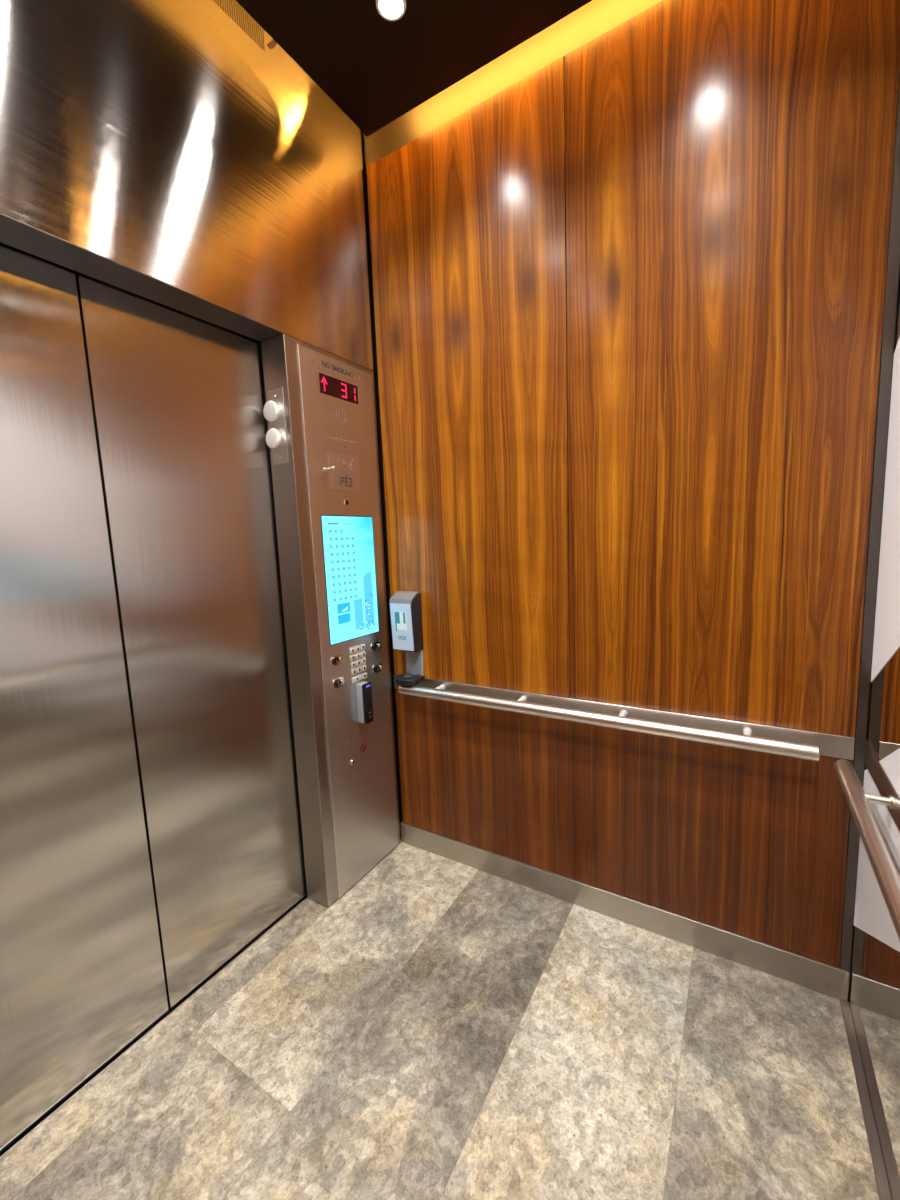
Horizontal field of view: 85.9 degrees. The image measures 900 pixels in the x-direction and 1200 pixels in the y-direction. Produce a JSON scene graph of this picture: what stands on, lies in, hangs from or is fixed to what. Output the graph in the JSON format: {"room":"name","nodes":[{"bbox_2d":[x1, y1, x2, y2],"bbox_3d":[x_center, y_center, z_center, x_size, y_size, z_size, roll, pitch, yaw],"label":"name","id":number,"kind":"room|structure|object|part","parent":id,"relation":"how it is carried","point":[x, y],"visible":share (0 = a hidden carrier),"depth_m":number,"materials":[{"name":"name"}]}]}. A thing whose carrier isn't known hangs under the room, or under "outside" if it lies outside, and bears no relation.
{"room":"elevator interior","nodes":[
{"label":"elevator interior","id":0,"kind":"room"},
{"bbox_2d":[0,0,373,370],"bbox_3d":[-1.010,-0.387,1.399,0.282,3.680,2.320,2,8,31],"label":"wall","id":1,"kind":"structure","parent":0,"point":[160,151],"depth_m":1.45,"materials":[{"name":"metal"}]},
{"bbox_2d":[0,242,306,1151],"bbox_3d":[-1.009,0.168,1.482,0.050,2.480,1.340,2,8,31],"label":"door","id":2,"kind":"structure","parent":1,"relation":"in","point":[151,828],"depth_m":1.47,"materials":[{"name":"metal"}]},
{"bbox_2d":[0,895,307,1158],"bbox_3d":[-0.996,1.411,1.613,0.113,0.061,1.400,2,8,31],"label":"trim","id":3,"kind":"structure","parent":1,"relation":"attached to","point":[33,1127],"depth_m":1.53,"materials":[{"name":"metal"}]},
{"bbox_2d":[261,334,399,907],"bbox_3d":[-0.462,0.135,2.123,0.198,2.296,0.536,2,8,31],"label":"control panel","id":4,"kind":"object","parent":1,"relation":"attached to","point":[319,410],"visible":1,"depth_m":2.03,"materials":[{"name":"metal"}]},
{"bbox_3d":[-0.653,-0.657,1.837,0.086,0.274,0.002,2,8,31],"label":"button plate","id":5,"kind":"part","parent":4,"relation":"part of","materials":[{"name":"metal"}]},
{"bbox_3d":[-0.479,-0.523,1.926,0.064,0.018,0.018,2,8,31],"label":"knob","id":6,"kind":"part","parent":4,"relation":"part of","materials":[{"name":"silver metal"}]},
{"bbox_3d":[-0.444,-0.538,2.045,0.001,0.150,0.186,2,8,31],"label":"notice plate","id":7,"kind":"part","parent":4,"relation":"part of","materials":[{"name":"beige"}]},
{"bbox_2d":[354,599,363,629],"bbox_3d":[-0.404,0.063,2.145,0.001,0.134,0.053,2,8,31],"label":"picture","id":8,"kind":"object","parent":4,"relation":"attached to","point":[358,603],"depth_m":2.15,"materials":[{"name":"blue"}]},
{"bbox_2d":[356,681,373,723],"bbox_3d":[-0.380,0.458,2.159,0.052,0.180,0.048,2,8,31],"label":"card reader","id":9,"kind":"object","parent":4,"relation":"attached to","point":[363,689],"visible":1,"depth_m":2.14,"materials":[{"name":"black plastic"}]},
{"bbox_2d":[363,572,374,626],"bbox_3d":[-0.369,-0.003,2.198,0.001,0.248,0.062,2,8,31],"label":"picture","id":10,"kind":"object","parent":4,"relation":"attached to","point":[368,577],"depth_m":2.20,"materials":[{"name":"blue"}]},
{"bbox_2d":[236,0,591,135],"bbox_3d":[-0.193,-1.709,0.702,1.582,0.020,1.974,2,8,31],"label":"ceiling","id":11,"kind":"structure","parent":0,"point":[376,69],"depth_m":1.56,"materials":[{"name":"black paint"}]},
{"bbox_2d":[376,0,405,20],"bbox_3d":[-0.177,-1.792,1.457,0.092,0.004,0.092,2,8,31],"label":"recessed light","id":12,"kind":"object","parent":11,"relation":"in","point":[390,10],"visible":1,"depth_m":1.47,"materials":[{"name":"white plastic"}]},
{"bbox_2d":[0,839,879,1199],"bbox_3d":[-0.084,1.438,1.109,1.970,0.060,2.320,2,8,31],"label":"floor","id":13,"kind":"structure","parent":0,"point":[444,1028],"depth_m":1.39,"materials":[{"name":"grey stone"}]},
{"bbox_2d":[361,0,899,966],"bbox_3d":[0.451,-0.531,1.833,1.863,3.620,0.060,2,8,31],"label":"wall","id":14,"kind":"structure","parent":0,"point":[627,269],"depth_m":1.67,"materials":[{"name":"brown wood"}]},
{"bbox_2d":[389,591,424,685],"bbox_3d":[-0.202,0.175,2.232,0.131,0.422,0.117,2,8,31],"label":"dispenser","id":15,"kind":"object","parent":14,"relation":"attached to","point":[405,606],"visible":1,"depth_m":2.21,"materials":[{"name":"grey plastic"}]},
{"bbox_2d":[389,591,419,604],"bbox_3d":[-0.208,-0.010,2.220,0.121,0.052,0.077,2,8,31],"label":"lid","id":16,"kind":"object","parent":15,"relation":"attached to","point":[400,597],"depth_m":2.20,"materials":[{"name":"grey plastic"}]},
{"bbox_2d":[395,673,420,685],"bbox_3d":[-0.195,0.370,2.253,0.128,0.029,0.112,2,8,31],"label":"drip tray","id":17,"kind":"object","parent":15,"relation":"on","point":[406,679],"depth_m":2.25,"materials":[{"name":"black plastic"}]},
{"bbox_3d":[-0.167,0.292,2.289,0.094,0.135,0.013,2,8,31],"label":"plate","id":18,"kind":"part","parent":15,"relation":"part of","materials":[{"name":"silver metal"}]},
{"bbox_3d":[0.059,-0.741,2.012,0.872,2.256,0.012,2,8,31],"label":"panel","id":19,"kind":"part","parent":14,"relation":"part of","materials":[{"name":"brown wood"}]},
{"bbox_2d":[398,684,819,761],"bbox_3d":[0.453,0.435,1.880,1.562,0.047,0.099,2,8,31],"label":"handrail","id":20,"kind":"object","parent":14,"relation":"attached to","point":[746,741],"visible":0.96,"depth_m":1.72,"materials":[{"name":"silver metal"}]},
{"bbox_2d":[393,674,854,759],"bbox_3d":[0.479,0.426,1.930,1.759,0.071,0.014,2,8,31],"label":"trim","id":21,"kind":"structure","parent":14,"relation":"attached to","point":[836,746],"depth_m":1.72,"materials":[{"name":"metal"}]},
{"bbox_3d":[0.498,0.811,1.978,1.753,0.707,0.012,2,8,31],"label":"panel","id":22,"kind":"part","parent":14,"relation":"part of","materials":[{"name":"brown wood"}]},
{"bbox_2d":[400,821,849,1001],"bbox_3d":[0.519,1.215,2.022,1.788,0.106,0.020,2,8,31],"label":"baseboard","id":23,"kind":"structure","parent":14,"relation":"attached to","point":[833,981],"depth_m":1.86,"materials":[{"name":"metal"}]},
{"bbox_3d":[0.811,-0.714,1.558,0.876,2.256,0.012,2,8,31],"label":"panel","id":24,"kind":"part","parent":14,"relation":"part of","materials":[{"name":"brown wood"}]},
{"bbox_2d":[840,77,899,971],"bbox_3d":[1.203,-0.552,1.342,0.025,3.514,0.015,2,8,31],"label":"trim","id":25,"kind":"structure","parent":14,"relation":"attached to","point":[893,257],"depth_m":1.38,"materials":[{"name":"grey metal"}]},
{"bbox_2d":[848,269,899,1199],"bbox_3d":[0.663,-0.360,0.413,0.022,3.620,2.270,2,8,31],"label":"mirror","id":26,"kind":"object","parent":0,"point":[874,979],"depth_m":1.27,"materials":[{"name":"white mirror"}]},
{"bbox_2d":[840,999,891,1199],"bbox_3d":[0.702,1.435,0.625,0.024,0.005,2.211,2,8,31],"label":"trim","id":27,"kind":"structure","parent":26,"relation":"attached to","point":[883,1187],"depth_m":1.27,"materials":[{"name":"metal"}]},
{"bbox_2d":[834,759,899,940],"bbox_3d":[0.641,0.607,0.542,0.085,0.046,1.998,2,8,31],"label":"handrail","id":28,"kind":"object","parent":26,"relation":"attached to","point":[885,867],"visible":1,"depth_m":1.06,"materials":[{"name":"silver metal"}]},
{"bbox_2d":[864,740,899,831],"bbox_3d":[0.679,0.596,0.518,0.004,0.071,2.219,2,8,31],"label":"trim","id":29,"kind":"structure","parent":26,"relation":"attached to","point":[879,776],"depth_m":1.27,"materials":[{"name":"metal"}]}
]}

